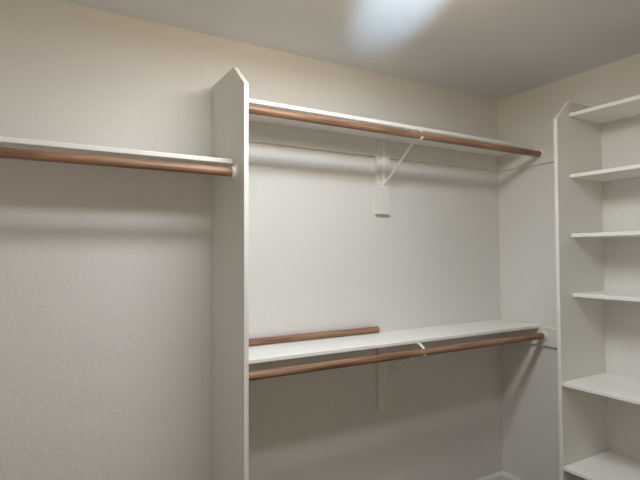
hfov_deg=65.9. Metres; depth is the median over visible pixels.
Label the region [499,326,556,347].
cleat
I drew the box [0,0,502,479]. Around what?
wall
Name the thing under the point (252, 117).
closet shelf
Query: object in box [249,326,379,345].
rod
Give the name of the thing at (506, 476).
baseboard
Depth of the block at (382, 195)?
2.65 m
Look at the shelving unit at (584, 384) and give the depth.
2.44 m
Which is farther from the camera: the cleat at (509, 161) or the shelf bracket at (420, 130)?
the cleat at (509, 161)
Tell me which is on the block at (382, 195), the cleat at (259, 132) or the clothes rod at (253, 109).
the clothes rod at (253, 109)
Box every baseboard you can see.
[477,471,502,479]
[502,471,521,479]
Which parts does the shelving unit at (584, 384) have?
panel, shelf, shelf, shelf, shelf, shelf, shelf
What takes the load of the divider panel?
on the floor
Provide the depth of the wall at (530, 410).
2.86 m
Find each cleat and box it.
[249,121,375,155]
[390,141,498,170]
[497,143,553,171]
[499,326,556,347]
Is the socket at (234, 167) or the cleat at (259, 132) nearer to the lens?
the socket at (234, 167)
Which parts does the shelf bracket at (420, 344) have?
wall stem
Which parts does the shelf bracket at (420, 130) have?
wall stem, shelf arm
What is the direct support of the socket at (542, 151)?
attached to the cleat at (509, 161)
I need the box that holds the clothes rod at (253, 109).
[249,105,540,156]
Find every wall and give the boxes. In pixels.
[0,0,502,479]
[497,53,639,479]
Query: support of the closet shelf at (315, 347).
on the block at (383, 392)
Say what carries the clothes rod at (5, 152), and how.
attached to the socket at (234, 167)
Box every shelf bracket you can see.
[382,129,423,187]
[384,343,425,384]
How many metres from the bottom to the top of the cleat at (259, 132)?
0.092 m
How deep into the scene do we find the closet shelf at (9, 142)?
1.75 m
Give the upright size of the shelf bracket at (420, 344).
0.262 m
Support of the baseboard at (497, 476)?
attached to the wall at (105, 272)
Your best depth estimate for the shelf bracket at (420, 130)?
2.61 m
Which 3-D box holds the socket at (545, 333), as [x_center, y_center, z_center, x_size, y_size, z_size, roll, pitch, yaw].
[1.287,0.553,2.853,0.016,0.063,0.063,1,-2,-31]
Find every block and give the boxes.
[374,139,389,214]
[376,346,391,410]
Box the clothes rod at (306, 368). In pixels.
[249,333,544,380]
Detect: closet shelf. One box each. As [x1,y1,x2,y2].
[0,136,232,166]
[249,98,533,155]
[249,319,538,363]
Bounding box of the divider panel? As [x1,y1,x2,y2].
[211,67,248,479]
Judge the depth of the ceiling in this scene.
2.19 m
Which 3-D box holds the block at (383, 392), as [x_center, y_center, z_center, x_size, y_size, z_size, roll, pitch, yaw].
[0.342,0.709,2.642,0.089,0.395,0.025,1,-2,-31]
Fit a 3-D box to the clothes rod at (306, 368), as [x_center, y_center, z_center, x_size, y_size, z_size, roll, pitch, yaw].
[0.494,0.544,2.385,1.848,0.035,0.035,1,-2,-31]
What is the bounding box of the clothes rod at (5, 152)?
[0,147,232,175]
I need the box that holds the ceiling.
[59,0,639,99]
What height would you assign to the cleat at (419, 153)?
0.092 m
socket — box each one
[229,164,237,179]
[536,149,544,159]
[539,330,547,340]
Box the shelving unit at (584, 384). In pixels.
[553,95,639,479]

